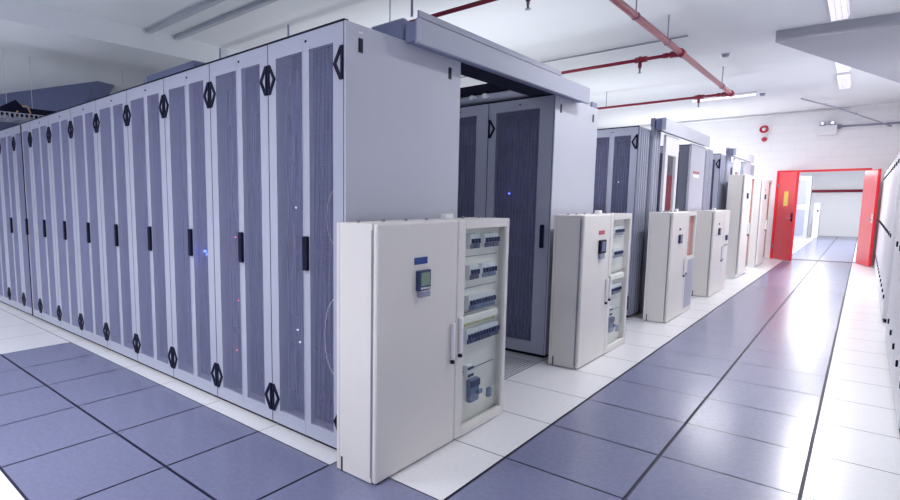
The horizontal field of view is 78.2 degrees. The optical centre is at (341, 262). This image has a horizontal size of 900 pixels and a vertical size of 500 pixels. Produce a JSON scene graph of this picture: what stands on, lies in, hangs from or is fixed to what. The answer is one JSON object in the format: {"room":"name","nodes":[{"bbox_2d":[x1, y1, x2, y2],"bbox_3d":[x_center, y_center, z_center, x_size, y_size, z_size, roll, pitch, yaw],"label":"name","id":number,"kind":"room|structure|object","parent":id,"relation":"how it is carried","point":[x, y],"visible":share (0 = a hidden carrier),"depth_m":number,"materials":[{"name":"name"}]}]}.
{"room":"server room","nodes":[
{"label":"server room","id":0,"kind":"room"},
{"bbox_2d":[0,122,19,129],"bbox_3d":[-5.699,-2.031,14.716,0.200,3.500,20.150,6,9,44],"label":"wall","id":1,"kind":"structure","parent":0,"point":[3,125],"depth_m":12.38,"materials":[{"name":"white paint"}]},
{"bbox_2d":[0,81,113,110],"bbox_3d":[-6.271,-3.135,10.710,4.490,0.420,0.370,3,7,25],"label":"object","id":2,"kind":"structure","parent":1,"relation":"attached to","point":[58,98],"depth_m":10.02,"materials":[{"name":"grey metal"}]},
{"bbox_2d":[0,235,899,499],"bbox_3d":[4.633,-0.200,14.113,16.197,0.006,33.727,6,9,44],"label":"floor","id":3,"kind":"structure","parent":0,"point":[775,383],"depth_m":3.37,"materials":[{"name":"blue tile"}]},
{"bbox_2d":[0,160,12,306],"bbox_3d":[-4.171,-0.603,7.487,0.600,2.258,1.072,6,9,44],"label":"rack","id":4,"kind":"object","parent":3,"relation":"on","point":[4,278],"visible":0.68,"depth_m":7.08,"materials":[{"name":"grey metal"}]},
{"bbox_2d":[0,126,27,313],"bbox_3d":[-3.739,-0.557,7.073,0.600,2.258,1.072,6,9,44],"label":"rack","id":5,"kind":"object","parent":3,"relation":"on","point":[7,153],"visible":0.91,"depth_m":6.71,"materials":[{"name":"grey metal"}]},
{"bbox_2d":[13,121,44,320],"bbox_3d":[-3.307,-0.511,6.659,0.600,2.258,1.072,6,9,44],"label":"rack","id":6,"kind":"object","parent":3,"relation":"on","point":[21,139],"visible":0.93,"depth_m":6.29,"materials":[{"name":"grey metal"}]},
{"bbox_2d":[29,115,63,328],"bbox_3d":[-2.874,-0.465,6.246,0.600,2.258,1.072,6,9,44],"label":"rack","id":7,"kind":"object","parent":3,"relation":"on","point":[38,134],"visible":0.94,"depth_m":5.88,"materials":[{"name":"grey metal"}]},
{"bbox_2d":[48,107,85,338],"bbox_3d":[-2.442,-0.419,5.832,0.600,2.258,1.072,6,9,44],"label":"rack","id":8,"kind":"object","parent":3,"relation":"on","point":[60,140],"visible":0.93,"depth_m":5.46,"materials":[{"name":"grey metal"}]},
{"bbox_2d":[70,99,110,349],"bbox_3d":[-2.010,-0.373,5.418,0.600,2.258,1.072,6,9,44],"label":"rack","id":9,"kind":"object","parent":3,"relation":"on","point":[83,133],"visible":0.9,"depth_m":5.05,"materials":[{"name":"grey metal"}]},
{"bbox_2d":[95,89,141,363],"bbox_3d":[-1.578,-0.327,5.005,0.600,2.258,1.072,6,9,44],"label":"rack","id":10,"kind":"object","parent":3,"relation":"on","point":[111,120],"visible":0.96,"depth_m":4.64,"materials":[{"name":"grey metal"}]},
{"bbox_2d":[144,60,203,82],"bbox_3d":[-1.402,-1.520,4.612,0.860,0.220,0.200,6,9,44],"label":"duct","id":11,"kind":"object","parent":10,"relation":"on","point":[193,63],"visible":0.18,"depth_m":4.45,"materials":[{"name":"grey metal"}]},
{"bbox_2d":[126,77,177,379],"bbox_3d":[-1.146,-0.281,4.591,0.600,2.258,1.072,6,9,44],"label":"rack","id":12,"kind":"object","parent":3,"relation":"on","point":[144,107],"visible":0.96,"depth_m":4.23,"materials":[{"name":"grey metal"}]},
{"bbox_2d":[163,62,222,398],"bbox_3d":[-0.713,-0.235,4.178,0.600,2.258,1.072,6,9,44],"label":"rack","id":13,"kind":"object","parent":3,"relation":"on","point":[187,112],"visible":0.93,"depth_m":3.82,"materials":[{"name":"grey metal"}]},
{"bbox_2d":[209,43,277,422],"bbox_3d":[-0.281,-0.189,3.764,0.600,2.258,1.072,6,9,44],"label":"rack","id":14,"kind":"object","parent":3,"relation":"on","point":[238,97],"visible":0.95,"depth_m":3.42,"materials":[{"name":"grey metal"}]},
{"bbox_2d":[267,18,460,449],"bbox_3d":[0.158,-0.143,3.347,0.615,2.258,1.077,6,9,44],"label":"rack","id":15,"kind":"object","parent":3,"relation":"on","point":[364,121],"visible":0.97,"depth_m":3.01,"materials":[{"name":"grey metal"}]},
{"bbox_2d":[371,18,409,40],"bbox_3d":[0.442,-1.323,3.268,0.232,0.126,0.536,6,9,44],"label":"box","id":16,"kind":"object","parent":15,"relation":"on","point":[396,28],"visible":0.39,"depth_m":3.03,"materials":[{"name":"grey metal"}]},
{"bbox_2d":[406,10,589,103],"bbox_3d":[1.262,-1.375,3.839,0.110,0.170,2.533,6,9,44],"label":"door track","id":17,"kind":"object","parent":15,"relation":"attached to","point":[428,32],"visible":1,"depth_m":3.44,"materials":[{"name":"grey metal"}]},
{"bbox_2d":[337,214,509,483],"bbox_3d":[0.522,0.375,3.062,0.292,1.292,1.285,6,9,44],"label":"cabinet","id":18,"kind":"object","parent":3,"relation":"on","point":[422,303],"visible":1,"depth_m":2.74,"materials":[{"name":"white metal"}]},
{"bbox_2d":[466,376,482,402],"bbox_3d":[0.808,0.769,3.283,0.045,0.140,0.120,6,9,44],"label":"switch","id":19,"kind":"object","parent":18,"relation":"attached to","point":[473,391],"depth_m":3.26,"materials":[{"name":"blue plastic"}]},
{"bbox_2d":[486,386,491,396],"bbox_3d":[0.938,0.822,3.443,0.020,0.060,0.040,6,9,44],"label":"socket","id":20,"kind":"object","parent":18,"relation":"attached to","point":[488,388],"depth_m":3.43,"materials":[{"name":"blue plastic"}]},
{"bbox_2d":[457,103,488,217],"bbox_3d":[1.449,-0.389,5.563,0.600,2.258,1.002,6,9,44],"label":"rack","id":21,"kind":"object","parent":3,"relation":"on","point":[473,123],"visible":0.23,"depth_m":5.07,"materials":[{"name":"grey metal"}]},
{"bbox_2d":[486,94,597,357],"bbox_3d":[1.888,-0.363,5.144,0.615,2.300,1.007,6,9,44],"label":"rack","id":22,"kind":"object","parent":3,"relation":"on","point":[541,160],"visible":0.77,"depth_m":4.80,"materials":[{"name":"grey metal"}]},
{"bbox_2d":[461,62,550,96],"bbox_3d":[1.168,-1.382,4.001,0.225,0.060,1.520,6,9,44],"label":"panel","id":23,"kind":"object","parent":22,"relation":"on","point":[467,70],"visible":0.41,"depth_m":4.04,"materials":[{"name":"black metal"}]},
{"bbox_2d":[548,210,631,368],"bbox_3d":[2.260,0.180,4.840,0.268,1.288,1.213,6,9,44],"label":"cabinet","id":24,"kind":"object","parent":3,"relation":"on","point":[591,252],"visible":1,"depth_m":4.50,"materials":[{"name":"white metal"}]},
{"bbox_2d":[608,316,615,332],"bbox_3d":[2.519,0.574,5.040,0.045,0.140,0.120,6,9,44],"label":"switch","id":25,"kind":"object","parent":24,"relation":"attached to","point":[611,325],"depth_m":5.01,"materials":[{"name":"blue plastic"}]},
{"bbox_2d":[593,125,650,317],"bbox_3d":[3.414,-0.504,6.719,0.620,2.231,0.742,6,9,44],"label":"rack","id":26,"kind":"object","parent":3,"relation":"on","point":[622,153],"visible":0.34,"depth_m":6.39,"materials":[{"name":"grey metal"}]},
{"bbox_2d":[640,118,660,312],"bbox_3d":[3.822,-0.564,6.682,0.050,2.360,0.308,6,9,44],"label":"post","id":27,"kind":"object","parent":3,"relation":"on","point":[655,138],"visible":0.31,"depth_m":6.58,"materials":[{"name":"silver metal"}]},
{"bbox_2d":[656,117,709,146],"bbox_3d":[4.697,-1.744,7.335,0.110,0.160,2.683,6,9,44],"label":"canopy","id":28,"kind":"object","parent":27,"relation":"attached to","point":[665,125],"visible":1,"depth_m":7.02,"materials":[{"name":"metal"}]},
{"bbox_2d":[659,135,679,211],"bbox_3d":[4.206,-0.514,7.000,0.030,2.190,0.640,6,9,44],"label":"sliding door","id":29,"kind":"structure","parent":3,"relation":"on","point":[671,144],"depth_m":6.80,"materials":[{"name":"white paint"}]},
{"bbox_2d":[643,209,696,322],"bbox_3d":[3.994,-0.005,6.533,0.268,1.280,1.163,6,9,44],"label":"cabinet","id":30,"kind":"object","parent":3,"relation":"on","point":[671,234],"visible":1,"depth_m":6.18,"materials":[{"name":"white metal"}]},
{"bbox_2d":[656,144,689,211],"bbox_3d":[5.189,-0.698,8.557,0.612,2.211,0.867,6,9,44],"label":"rack","id":31,"kind":"object","parent":3,"relation":"on","point":[683,157],"visible":0.13,"depth_m":8.09,"materials":[{"name":"grey metal"}]},
{"bbox_2d":[685,143,705,210],"bbox_3d":[5.247,-0.633,8.073,0.033,2.190,0.900,6,9,44],"label":"sliding door","id":32,"kind":"structure","parent":3,"relation":"on","point":[696,164],"depth_m":7.92,"materials":[{"name":"paint"}]},
{"bbox_2d":[701,149,709,209],"bbox_3d":[5.849,-0.717,8.780,0.046,2.200,0.220,6,9,44],"label":"post","id":33,"kind":"object","parent":3,"relation":"on","point":[707,151],"visible":0.33,"depth_m":8.67,"materials":[{"name":"silver metal"}]},
{"bbox_2d":[705,149,712,209],"bbox_3d":[6.053,-0.751,8.990,0.046,2.220,0.250,6,9,44],"label":"post","id":34,"kind":"object","parent":3,"relation":"on","point":[710,150],"visible":0.39,"depth_m":8.88,"materials":[{"name":"silver metal"}]},
{"bbox_2d":[691,208,729,296],"bbox_3d":[5.623,-0.189,8.217,0.268,1.275,1.183,6,9,44],"label":"cabinet","id":35,"kind":"object","parent":3,"relation":"on","point":[712,225],"visible":1,"depth_m":7.84,"materials":[{"name":"white metal"}]},
{"bbox_2d":[709,153,725,209],"bbox_3d":[6.792,-0.891,10.206,0.620,2.231,0.742,6,9,44],"label":"rack","id":36,"kind":"object","parent":3,"relation":"on","point":[718,166],"visible":0.1,"depth_m":9.74,"materials":[{"name":"grey metal"}]},
{"bbox_2d":[722,148,730,209],"bbox_3d":[7.200,-0.952,10.169,0.050,2.360,0.308,6,9,44],"label":"post","id":37,"kind":"object","parent":3,"relation":"on","point":[728,157],"visible":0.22,"depth_m":10.02,"materials":[{"name":"silver metal"}]},
{"bbox_2d":[729,148,753,162],"bbox_3d":[7.954,-2.112,10.697,0.110,0.150,2.453,6,9,44],"label":"canopy","id":38,"kind":"object","parent":37,"relation":"attached to","point":[734,152],"visible":1,"depth_m":10.39,"materials":[{"name":"metal"}]},
{"bbox_2d":[732,158,740,174],"bbox_3d":[7.587,-0.902,10.490,0.030,2.190,0.650,6,9,44],"label":"sliding door","id":39,"kind":"structure","parent":3,"relation":"on","point":[736,162],"depth_m":10.27,"materials":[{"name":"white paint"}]},
{"bbox_2d":[730,162,743,174],"bbox_3d":[8.567,-1.085,12.044,0.612,2.211,0.867,6,9,44],"label":"rack","id":40,"kind":"object","parent":3,"relation":"on","point":[742,163],"visible":0.05,"depth_m":11.47,"materials":[{"name":"grey metal"}]},
{"bbox_2d":[725,174,755,278],"bbox_3d":[7.384,-0.695,10.030,0.268,1.880,1.223,6,9,44],"label":"tall cabinet","id":41,"kind":"object","parent":3,"relation":"on","point":[741,187],"visible":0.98,"depth_m":9.63,"materials":[{"name":"white metal"}]},
{"bbox_2d":[743,162,750,174],"bbox_3d":[8.490,-1.006,11.420,0.033,2.190,0.750,6,9,44],"label":"sliding door","id":42,"kind":"structure","parent":3,"relation":"on","point":[747,166],"depth_m":11.21,"materials":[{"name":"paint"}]},
{"bbox_2d":[750,165,754,175],"bbox_3d":[9.261,-1.109,12.303,0.046,2.200,0.300,6,9,44],"label":"post","id":43,"kind":"object","parent":3,"relation":"on","point":[752,166],"visible":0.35,"depth_m":12.10,"materials":[{"name":"silver metal"}]},
{"bbox_2d":[748,179,771,267],"bbox_3d":[9.080,-0.890,11.781,0.268,1.880,1.433,6,9,44],"label":"tall cabinet","id":44,"kind":"object","parent":3,"relation":"on","point":[763,187],"visible":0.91,"depth_m":11.32,"materials":[{"name":"white metal"}]},
{"bbox_2d":[794,176,812,238],"bbox_3d":[17.417,-2.132,20.830,0.958,2.350,0.612,6,9,44],"label":"tall cabinet","id":45,"kind":"object","parent":3,"relation":"on","point":[805,182],"visible":0.55,"depth_m":20.42,"materials":[{"name":"white metal"}]},
{"bbox_2d":[811,203,820,237],"bbox_3d":[18.643,-1.674,21.233,0.180,1.350,0.408,6,9,44],"label":"cabinet","id":46,"kind":"object","parent":3,"relation":"on","point":[817,206],"visible":1,"depth_m":21.09,"materials":[{"name":"white plastic"}]},
{"bbox_2d":[874,175,884,265],"bbox_3d":[11.235,-0.798,10.732,0.812,1.930,0.596,6,9,44],"label":"tall cabinet","id":47,"kind":"object","parent":3,"relation":"on","point":[884,175],"visible":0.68,"depth_m":10.97,"materials":[{"name":"white metal"}]},
{"bbox_2d":[875,173,885,267],"bbox_3d":[10.819,-0.751,10.303,0.812,1.930,0.596,6,9,44],"label":"tall cabinet","id":48,"kind":"object","parent":3,"relation":"on","point":[885,173],"visible":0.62,"depth_m":10.55,"materials":[{"name":"white metal"}]},
{"bbox_2d":[875,172,886,272],"bbox_3d":[10.402,-0.703,9.873,0.812,1.930,0.596,6,9,44],"label":"tall cabinet","id":49,"kind":"object","parent":3,"relation":"on","point":[886,172],"visible":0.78,"depth_m":10.09,"materials":[{"name":"white metal"}]},
{"bbox_2d":[876,170,887,272],"bbox_3d":[9.986,-0.655,9.444,0.812,1.930,0.596,6,9,44],"label":"tall cabinet","id":50,"kind":"object","parent":3,"relation":"on","point":[887,170],"visible":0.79,"depth_m":9.67,"materials":[{"name":"white metal"}]},
{"bbox_2d":[876,169,888,279],"bbox_3d":[9.570,-0.607,9.014,0.812,1.930,0.596,6,9,44],"label":"tall cabinet","id":51,"kind":"object","parent":3,"relation":"on","point":[888,169],"visible":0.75,"depth_m":9.25,"materials":[{"name":"white metal"}]},
{"bbox_2d":[877,167,889,280],"bbox_3d":[9.154,-0.560,8.584,0.812,1.930,0.596,6,9,44],"label":"tall cabinet","id":52,"kind":"object","parent":3,"relation":"on","point":[889,167],"visible":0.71,"depth_m":8.81,"materials":[{"name":"white metal"}]},
{"bbox_2d":[877,166,890,286],"bbox_3d":[8.738,-0.512,8.155,0.812,1.930,0.596,6,9,44],"label":"tall cabinet","id":53,"kind":"object","parent":3,"relation":"on","point":[890,166],"visible":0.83,"depth_m":8.39,"materials":[{"name":"white metal"}]},
{"bbox_2d":[878,163,892,291],"bbox_3d":[8.322,-0.464,7.725,0.812,1.930,0.596,6,9,44],"label":"tall cabinet","id":54,"kind":"object","parent":3,"relation":"on","point":[892,163],"visible":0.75,"depth_m":7.97,"materials":[{"name":"white metal"}]},
{"bbox_2d":[878,160,894,295],"bbox_3d":[7.905,-0.416,7.296,0.812,1.930,0.596,6,9,44],"label":"tall cabinet","id":55,"kind":"object","parent":3,"relation":"on","point":[894,160],"visible":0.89,"depth_m":7.53,"materials":[{"name":"white metal"}]},
{"bbox_2d":[879,159,895,299],"bbox_3d":[7.489,-0.369,6.866,0.812,1.930,0.596,6,9,44],"label":"tall cabinet","id":56,"kind":"object","parent":3,"relation":"on","point":[895,159],"visible":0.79,"depth_m":7.10,"materials":[{"name":"white metal"}]},
{"bbox_2d":[880,154,898,306],"bbox_3d":[7.073,-0.321,6.436,0.812,1.930,0.596,6,9,44],"label":"tall cabinet","id":57,"kind":"object","parent":3,"relation":"on","point":[898,154],"visible":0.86,"depth_m":6.68,"materials":[{"name":"white metal"}]},
{"bbox_2d":[881,153,899,322],"bbox_3d":[6.657,-0.273,6.007,0.812,1.930,0.596,6,9,44],"label":"tall cabinet","id":58,"kind":"object","parent":3,"relation":"on","point":[896,201],"visible":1,"depth_m":6.10,"materials":[{"name":"white metal"}]},
{"bbox_2d":[885,208,899,347],"bbox_3d":[5.408,-0.130,4.718,0.812,1.930,0.596,6,9,44],"label":"tall cabinet","id":59,"kind":"object","parent":3,"relation":"on","point":[898,225],"visible":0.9,"depth_m":5.00,"materials":[{"name":"white metal"}]},
{"bbox_2d":[887,236,899,361],"bbox_3d":[4.992,-0.082,4.289,0.812,1.930,0.596,6,9,44],"label":"tall cabinet","id":60,"kind":"object","parent":3,"relation":"on","point":[898,253],"visible":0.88,"depth_m":4.59,"materials":[{"name":"white metal"}]},
{"bbox_2d":[889,268,899,376],"bbox_3d":[4.576,-0.034,3.859,0.812,1.930,0.596,6,9,44],"label":"tall cabinet","id":61,"kind":"object","parent":3,"relation":"on","point":[897,304],"visible":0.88,"depth_m":4.18,"materials":[{"name":"white metal"}]},
{"bbox_2d":[891,308,899,398],"bbox_3d":[4.160,0.013,3.430,0.812,1.930,0.596,6,9,44],"label":"tall cabinet","id":62,"kind":"object","parent":3,"relation":"on","point":[897,343],"visible":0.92,"depth_m":3.78,"materials":[{"name":"white metal"}]},
{"bbox_2d":[894,356,899,431],"bbox_3d":[3.744,0.061,3.000,0.812,1.930,0.596,6,9,44],"label":"tall cabinet","id":63,"kind":"object","parent":3,"relation":"on","point":[897,392],"visible":1,"depth_m":3.38,"materials":[{"name":"white metal"}]},
{"bbox_3d":[1.017,-0.435,5.977,0.600,2.258,1.002,6,9,44],"label":"rack","id":64,"kind":"object","parent":3,"relation":"on","visible":0},
{"bbox_2d":[460,90,529,106],"bbox_3d":[1.214,-1.515,5.046,1.570,0.092,0.131,6,9,44],"label":"rail","id":65,"kind":"object","parent":64,"relation":"on","point":[503,95],"visible":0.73,"depth_m":4.88,"materials":[{"name":"silver metal"}]},
{"bbox_2d":[460,83,507,97],"bbox_3d":[1.230,-1.607,5.068,1.550,0.085,0.090,6,9,44],"label":"support beam","id":66,"kind":"structure","parent":65,"relation":"on","point":[486,88],"depth_m":4.97,"materials":[{"name":"black metal"}]},
{"bbox_2d":[0,0,899,128],"bbox_3d":[-0.023,-3.251,8.943,16.150,0.200,20.350,6,9,44],"label":"ceiling","id":67,"kind":"structure","parent":0,"point":[552,29],"depth_m":7.18,"materials":[{"name":"white paint"}]},
{"bbox_2d":[1,57,56,117],"bbox_3d":[-3.979,-2.686,8.752,0.240,0.880,2.700,6,9,44],"label":"cable tray","id":68,"kind":"object","parent":67,"relation":"hanging from","point":[33,111],"visible":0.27,"depth_m":8.05,"materials":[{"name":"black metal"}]},
{"bbox_2d":[0,52,122,122],"bbox_3d":[-4.731,-2.477,7.409,0.400,1.000,4.100,6,9,44],"label":"cable tray","id":69,"kind":"object","parent":67,"relation":"hanging from","point":[3,118],"visible":0.28,"depth_m":7.61,"materials":[{"name":"grey paint"}]},
{"bbox_2d":[0,100,40,117],"bbox_3d":[-4.543,-2.118,7.440,1.157,0.264,0.128,-6,9,-44],"label":"cables","id":70,"kind":"object","parent":69,"relation":"on","point":[13,105],"visible":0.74,"depth_m":7.43,"materials":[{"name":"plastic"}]},
{"bbox_2d":[16,105,31,118],"bbox_3d":[-4.465,-2.109,7.548,0.233,0.180,0.032,-4,8,-34],"label":"cable","id":71,"kind":"object","parent":69,"relation":"on","point":[22,105],"visible":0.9,"depth_m":7.58,"materials":[{"name":"orange plastic"}]},
{"bbox_2d":[0,0,237,69],"bbox_3d":[-2.848,-2.795,6.876,0.800,0.250,13.000,6,9,44],"label":"ceiling beam","id":72,"kind":"structure","parent":67,"relation":"attached to","point":[21,21],"depth_m":6.45,"materials":[{"name":"white paint"}]},
{"bbox_2d":[146,0,225,33],"bbox_3d":[-0.821,-2.717,5.228,4.395,0.040,0.070,6,9,44],"label":"trunking","id":73,"kind":"object","parent":67,"relation":"attached to","point":[207,4],"visible":1,"depth_m":6.14,"materials":[{"name":"white metal"}]},
{"bbox_2d":[174,0,277,39],"bbox_3d":[-0.557,-2.747,5.500,4.395,0.040,0.070,6,9,44],"label":"trunking","id":74,"kind":"object","parent":67,"relation":"attached to","point":[258,4],"visible":1,"depth_m":6.24,"materials":[{"name":"white metal"}]},
{"bbox_2d":[411,0,412,16],"bbox_3d":[0.383,-1.906,2.884,0.013,1.134,0.013,-3,7,-23],"label":"rod","id":75,"kind":"object","parent":67,"relation":"hanging from","point":[411,0],"visible":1,"depth_m":2.94,"materials":[{"name":"grey metal"}]},
{"bbox_2d":[389,0,734,109],"bbox_3d":[-0.266,-2.704,7.055,7.047,0.470,12.825,6,9,44],"label":"pipe","id":76,"kind":"object","parent":67,"relation":"hanging from","point":[676,51],"visible":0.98,"depth_m":6.78,"materials":[{"name":"metal"}]},
{"bbox_2d":[461,35,687,77],"bbox_3d":[2.468,-3.127,8.840,5.500,0.020,0.020,6,9,44],"label":"conduit","id":77,"kind":"object","parent":67,"relation":"attached to","point":[686,35],"visible":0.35,"depth_m":7.58,"materials":[{"name":"silver metal"}]},
{"bbox_2d":[691,91,757,102],"bbox_3d":[7.643,-3.317,10.832,1.100,0.086,0.090,6,9,44],"label":"ceiling lamp","id":78,"kind":"object","parent":67,"relation":"attached to","point":[753,93],"visible":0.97,"depth_m":10.73,"materials":[{"name":"white plastic"}]},
{"bbox_2d":[692,94,755,101],"bbox_3d":[7.643,-3.297,10.834,1.040,0.034,0.066,6,9,44],"label":"diffuser","id":79,"kind":"object","parent":78,"relation":"attached to","point":[715,98],"depth_m":10.81,"materials":[{"name":"white plastic"}]},
{"bbox_2d":[721,52,730,57],"bbox_3d":[5.543,-2.998,7.803,0.118,0.050,0.120,6,9,44],"label":"smoke detector","id":80,"kind":"object","parent":67,"relation":"attached to","point":[726,54],"visible":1,"depth_m":7.77,"materials":[{"name":"white plastic"}]},
{"bbox_2d":[827,0,850,21],"bbox_3d":[5.230,-2.745,5.690,0.170,0.086,1.250,6,9,44],"label":"ceiling lamp","id":81,"kind":"object","parent":67,"relation":"attached to","point":[838,9],"visible":1,"depth_m":5.82,"materials":[{"name":"white plastic"}]},
{"bbox_2d":[835,62,850,72],"bbox_3d":[7.559,-3.019,8.152,0.170,0.086,1.250,6,9,44],"label":"ceiling lamp","id":82,"kind":"object","parent":67,"relation":"attached to","point":[840,68],"visible":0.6,"depth_m":8.33,"materials":[{"name":"white plastic"}]},
{"bbox_2d":[836,72,851,88],"bbox_3d":[8.724,-3.156,9.383,0.170,0.086,1.250,6,9,44],"label":"ceiling lamp","id":83,"kind":"object","parent":67,"relation":"attached to","point":[844,81],"visible":1,"depth_m":9.16,"materials":[{"name":"white plastic"}]},
{"bbox_2d":[837,75,850,87],"bbox_3d":[8.724,-3.136,9.385,0.146,0.034,1.190,6,9,44],"label":"diffuser","id":84,"kind":"object","parent":83,"relation":"attached to","point":[844,81],"depth_m":9.22,"materials":[{"name":"white"}]},
{"bbox_2d":[801,98,891,126],"bbox_3d":[10.643,-3.161,11.393,2.453,0.511,0.068,-1,6,-12],"label":"conduit","id":85,"kind":"object","parent":67,"relation":"attached to","point":[824,104],"visible":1,"depth_m":11.38,"materials":[{"name":"grey metal"}]},
{"bbox_2d":[603,102,899,263],"bbox_3d":[7.104,-2.329,16.492,16.150,3.700,0.200,6,9,44],"label":"wall","id":86,"kind":"structure","parent":0,"point":[793,142],"depth_m":12.62,"materials":[{"name":"white paint"}]},
{"bbox_2d":[641,107,849,126],"bbox_3d":[9.232,-3.666,14.107,5.900,0.064,0.050,6,9,44],"label":"conduit","id":87,"kind":"object","parent":86,"relation":"attached to","point":[751,117],"visible":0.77,"depth_m":13.16,"materials":[{"name":"white plastic"}]},
{"bbox_2d":[759,125,768,132],"bbox_3d":[10.260,-3.243,13.125,0.183,0.183,0.102,6,9,44],"label":"fire alarm","id":88,"kind":"object","parent":86,"relation":"attached to","point":[763,129],"visible":1,"depth_m":13.10,"materials":[{"name":"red plastic"}]},
{"bbox_2d":[772,171,799,261],"bbox_3d":[10.416,-1.087,12.683,0.158,2.048,0.813,2,7,16],"label":"door","id":89,"kind":"structure","parent":86,"relation":"in","point":[788,185],"depth_m":12.60,"materials":[{"name":"red paint"}]},
{"bbox_2d":[773,258,854,262],"bbox_3d":[11.177,-0.059,12.784,1.520,0.006,0.220,6,9,44],"label":"trim","id":90,"kind":"structure","parent":86,"relation":"attached to","point":[773,258],"depth_m":12.72,"materials":[{"name":"metal"}]},
{"bbox_2d":[770,168,871,258],"bbox_3d":[11.177,-1.109,12.667,1.640,2.120,0.240,6,9,44],"label":"trim","id":91,"kind":"structure","parent":86,"relation":"attached to","point":[853,169],"depth_m":13.03,"materials":[{"name":"red paint"}]},
{"bbox_2d":[817,121,836,135],"bbox_3d":[11.070,-3.071,12.322,0.340,0.317,0.156,6,9,44],"label":"emergency light","id":92,"kind":"object","parent":86,"relation":"attached to","point":[823,129],"visible":1,"depth_m":12.30,"materials":[{"name":"white paint"}]},
{"bbox_2d":[775,12,899,82],"bbox_3d":[9.063,-3.062,8.786,2.414,0.139,7.900,6,9,44],"label":"duct","id":93,"kind":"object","parent":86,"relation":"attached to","point":[871,45],"depth_m":6.80,"materials":[{"name":"white metal"}]},
{"bbox_2d":[855,169,881,266],"bbox_3d":[11.401,-0.979,11.710,0.158,2.048,0.813,4,7,29],"label":"door","id":94,"kind":"structure","parent":86,"relation":"in","point":[872,178],"depth_m":11.62,"materials":[{"name":"red paint"}]},
{"bbox_2d":[837,122,899,128],"bbox_3d":[11.937,-3.007,11.552,1.980,0.100,0.100,6,9,44],"label":"conduit","id":95,"kind":"object","parent":86,"relation":"attached to","point":[839,126],"visible":1,"depth_m":11.93,"materials":[{"name":"grey metal"}]},
{"bbox_2d":[800,171,864,236],"bbox_3d":[19.559,-2.707,22.611,5.600,3.100,0.200,6,9,44],"label":"wall","id":96,"kind":"structure","parent":0,"point":[840,212],"depth_m":21.95,"materials":[{"name":"white paint"}]},
{"bbox_2d":[812,189,862,192],"bbox_3d":[19.427,-2.970,22.444,5.100,0.110,0.110,6,9,44],"label":"pipe","id":97,"kind":"object","parent":96,"relation":"attached to","point":[845,190],"visible":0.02,"depth_m":21.77,"materials":[{"name":"metal"}]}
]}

